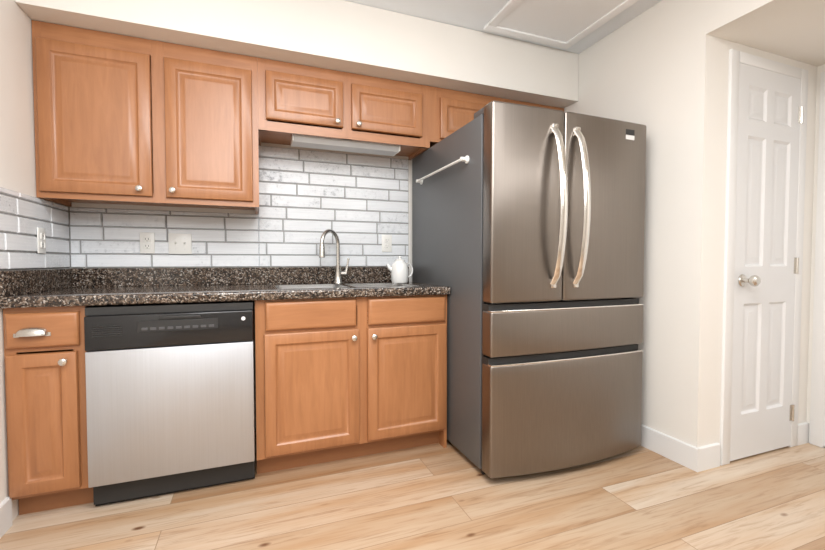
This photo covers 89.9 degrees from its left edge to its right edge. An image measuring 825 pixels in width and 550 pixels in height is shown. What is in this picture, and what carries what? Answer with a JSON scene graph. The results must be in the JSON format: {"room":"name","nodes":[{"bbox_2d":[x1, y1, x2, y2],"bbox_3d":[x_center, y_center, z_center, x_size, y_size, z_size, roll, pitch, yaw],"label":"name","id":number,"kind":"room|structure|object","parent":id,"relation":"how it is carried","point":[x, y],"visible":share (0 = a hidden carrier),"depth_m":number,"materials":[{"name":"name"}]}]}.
{"room":"kitchen","nodes":[
{"label":"kitchen","id":0,"kind":"room"},
{"bbox_2d":[0,0,66,520],"bbox_3d":[-0.901,-0.168,-0.394,0.110,2.460,5.520,-1,2,-21],"label":"wall","id":1,"kind":"structure","parent":0,"point":[17,154],"depth_m":1.72,"materials":[{"name":"paint"}]},
{"bbox_2d":[0,497,11,537],"bbox_3d":[-0.728,1.011,-0.633,0.014,0.118,4.880,-1,2,-21],"label":"baseboard","id":2,"kind":"structure","parent":1,"relation":"attached to","point":[6,505],"depth_m":1.61,"materials":[{"name":"white wood"}]},
{"bbox_2d":[0,187,75,269],"bbox_3d":[-1.643,-0.186,1.737,0.030,0.325,0.930,-1,2,-21],"label":"tile backsplash","id":3,"kind":"structure","parent":1,"relation":"attached to","point":[21,214],"depth_m":1.84,"materials":[{"name":"grey tile"}]},
{"bbox_2d":[37,227,45,253],"bbox_3d":[-1.702,-0.158,1.897,0.010,0.118,0.072,-1,2,-21],"label":"electrical outlet","id":4,"kind":"object","parent":3,"relation":"attached to","point":[41,241],"visible":1,"depth_m":1.89,"materials":[{"name":"white plastic"}]},
{"bbox_2d":[67,142,413,430],"bbox_3d":[-0.026,-0.273,2.955,4.145,2.460,0.110,-1,2,-21],"label":"wall","id":5,"kind":"structure","parent":0,"point":[135,207],"depth_m":2.55,"materials":[{"name":"paint"}]},
{"bbox_2d":[31,20,262,213],"bbox_3d":[-1.324,-0.761,2.188,0.956,0.794,0.354,-1,2,-21],"label":"upper cabinet","id":6,"kind":"object","parent":5,"relation":"attached to","point":[123,120],"depth_m":2.01,"materials":[{"name":"brown wood"}]},
{"bbox_2d":[76,146,408,267],"bbox_3d":[-0.930,-0.420,2.535,1.938,0.744,0.017,-1,2,-21],"label":"tile backsplash","id":7,"kind":"structure","parent":5,"relation":"attached to","point":[358,205],"depth_m":2.59,"materials":[{"name":"grey tile"}]},
{"bbox_2d":[140,232,154,253],"bbox_3d":[-1.489,-0.180,2.318,0.072,0.118,0.010,-1,2,-21],"label":"electrical outlet","id":8,"kind":"object","parent":7,"relation":"attached to","point":[147,242],"visible":1,"depth_m":2.32,"materials":[{"name":"white plastic"}]},
{"bbox_2d":[168,233,191,253],"bbox_3d":[-1.336,-0.180,2.373,0.118,0.118,0.018,-1,2,-21],"label":"switch plate","id":9,"kind":"object","parent":7,"relation":"attached to","point":[178,243],"visible":1,"depth_m":2.38,"materials":[{"name":"white plastic"}]},
{"bbox_2d":[382,235,391,251],"bbox_3d":[-0.175,-0.217,2.822,0.072,0.118,0.010,-1,2,-21],"label":"electrical outlet","id":10,"kind":"object","parent":7,"relation":"attached to","point":[386,243],"visible":1,"depth_m":2.82,"materials":[{"name":"white plastic"}]},
{"bbox_2d":[263,58,434,159],"bbox_3d":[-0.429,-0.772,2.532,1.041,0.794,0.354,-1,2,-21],"label":"upper cabinet","id":11,"kind":"object","parent":5,"relation":"attached to","point":[298,99],"depth_m":2.38,"materials":[{"name":"brown wood"}]},
{"bbox_2d":[291,134,399,156],"bbox_3d":[-0.398,-0.785,2.494,0.638,0.050,0.145,-1,2,-21],"label":"under-cabinet light","id":12,"kind":"object","parent":11,"relation":"attached to","point":[314,142],"visible":0.85,"depth_m":2.46,"materials":[{"name":"grey plastic"}]},
{"bbox_2d":[435,87,563,143],"bbox_3d":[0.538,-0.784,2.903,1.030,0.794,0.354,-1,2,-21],"label":"upper cabinet","id":13,"kind":"object","parent":5,"relation":"attached to","point":[454,109],"depth_m":2.61,"materials":[{"name":"brown wood"}]},
{"bbox_2d":[15,0,578,107],"bbox_3d":[-0.356,-1.329,2.484,2.991,0.316,0.468,-1,2,-21],"label":"soffit","id":14,"kind":"structure","parent":0,"point":[348,36],"depth_m":2.25,"materials":[{"name":"paint"}]},
{"bbox_2d":[0,431,824,549],"bbox_3d":[0.983,1.069,0.368,4.145,0.060,5.740,-1,2,-21],"label":"floor","id":15,"kind":"structure","parent":0,"point":[438,496],"depth_m":1.75,"materials":[{"name":"brown wood"}]},
{"bbox_2d":[3,306,93,514],"bbox_3d":[-1.588,0.555,1.952,0.265,0.868,0.684,-1,2,-21],"label":"base cabinet","id":16,"kind":"object","parent":15,"relation":"on","point":[45,392],"visible":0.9,"depth_m":1.67,"materials":[{"name":"brown wood"}]},
{"bbox_2d":[84,301,254,505],"bbox_3d":[-1.146,0.554,2.091,0.641,0.862,0.628,-1,2,-21],"label":"dishwasher","id":17,"kind":"object","parent":15,"relation":"on","point":[169,398],"visible":1,"depth_m":1.80,"materials":[{"name":"silver metal"}]},
{"bbox_2d":[255,295,446,473],"bbox_3d":[-0.379,0.540,2.416,1.006,0.868,0.684,-1,2,-21],"label":"base cabinet","id":18,"kind":"object","parent":15,"relation":"on","point":[340,378],"visible":1,"depth_m":2.11,"materials":[{"name":"brown wood"}]},
{"bbox_2d":[0,267,449,308],"bbox_3d":[-0.813,0.115,2.245,1.933,0.304,0.670,-1,2,-21],"label":"countertop","id":19,"kind":"structure","parent":18,"relation":"on","point":[66,287],"depth_m":2.18,"materials":[{"name":"stone"}]},
{"bbox_2d":[319,229,348,282],"bbox_3d":[-0.484,-0.115,2.570,0.213,0.339,0.162,-1,2,-21],"label":"faucet","id":20,"kind":"object","parent":19,"relation":"on","point":[339,273],"visible":1,"depth_m":2.61,"materials":[{"name":"silver metal"}]},
{"bbox_2d":[386,256,412,282],"bbox_3d":[-0.079,-0.035,2.648,0.178,0.174,0.113,-1,2,-21],"label":"teapot","id":21,"kind":"object","parent":19,"relation":"on","point":[398,269],"visible":1,"depth_m":2.61,"materials":[{"name":"white ceramic"}]},
{"bbox_2d":[412,101,645,477],"bbox_3d":[0.625,0.078,2.496,0.996,1.787,1.125,-1,2,-21],"label":"fridge","id":22,"kind":"object","parent":15,"relation":"on","point":[528,230],"visible":1,"depth_m":2.04,"materials":[{"name":"grey metal"}]},
{"bbox_2d":[345,0,661,53],"bbox_3d":[0.983,-1.450,0.289,4.145,0.060,5.740,-1,2,-21],"label":"ceiling","id":23,"kind":"structure","parent":0,"point":[477,15],"depth_m":2.33,"materials":[{"name":"paint"}]},
{"bbox_2d":[483,0,638,48],"bbox_3d":[0.844,-1.472,2.263,0.630,0.018,0.705,-1,2,-21],"label":"ceiling panel","id":24,"kind":"object","parent":23,"relation":"attached to","point":[565,24],"visible":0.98,"depth_m":2.38,"materials":[{"name":"white paint"}]},
{"bbox_2d":[564,0,720,446],"bbox_3d":[1.246,-0.264,2.678,0.110,2.460,1.320,-1,2,-21],"label":"wall","id":25,"kind":"structure","parent":0,"point":[655,69],"depth_m":2.18,"materials":[{"name":"paint"}]},
{"bbox_2d":[641,425,702,471],"bbox_3d":[1.192,0.907,2.681,0.014,0.118,1.324,-1,2,-21],"label":"baseboard","id":26,"kind":"structure","parent":25,"relation":"attached to","point":[698,459],"depth_m":2.18,"materials":[{"name":"white wood"}]},
{"bbox_2d":[712,39,816,443],"bbox_3d":[1.897,-0.102,2.284,0.820,2.160,0.110,-1,2,-21],"label":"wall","id":27,"kind":"structure","parent":0,"point":[726,46],"depth_m":2.14,"materials":[{"name":"paint"}]},
{"bbox_2d":[720,49,807,464],"bbox_3d":[1.876,-0.079,2.269,0.648,2.115,0.126,-1,2,-21],"label":"door frame","id":28,"kind":"structure","parent":27,"relation":"attached to","point":[736,58],"depth_m":2.12,"materials":[{"name":"white wood"}]},
{"bbox_2d":[730,63,802,460],"bbox_3d":[1.909,-0.053,2.194,0.534,2.045,0.114,-1,2,-21],"label":"closet door","id":29,"kind":"structure","parent":27,"relation":"in","point":[770,121],"depth_m":2.21,"materials":[{"name":"painted wood"},{"name":"brushed nickel"}]},
{"bbox_2d":[706,0,824,65],"bbox_3d":[2.432,-1.286,0.851,1.040,0.298,5.520,-1,2,-21],"label":"soffit","id":30,"kind":"structure","parent":0,"point":[793,29],"depth_m":1.96,"materials":[{"name":"paint"}]},
{"bbox_2d":[806,64,824,436],"bbox_3d":[2.866,-0.063,1.056,0.110,2.160,5.520,-1,2,-21],"label":"wall","id":31,"kind":"structure","parent":0,"point":[820,68],"depth_m":2.37,"materials":[{"name":"paint"}]},
{"bbox_2d":[809,71,824,447],"bbox_3d":[2.466,-0.069,1.954,0.037,2.115,0.873,-1,2,-21],"label":"door frame","id":32,"kind":"structure","parent":31,"relation":"attached to","point":[818,341],"depth_m":2.33,"materials":[{"name":"white wood"}]},
{"bbox_2d":[823,387,824,446],"bbox_3d":[2.430,-0.045,1.942,0.114,2.045,0.751,-1,2,-21],"label":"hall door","id":33,"kind":"structure","parent":31,"relation":"in","point":[824,421],"depth_m":2.32,"materials":[{"name":"white"}]}
]}

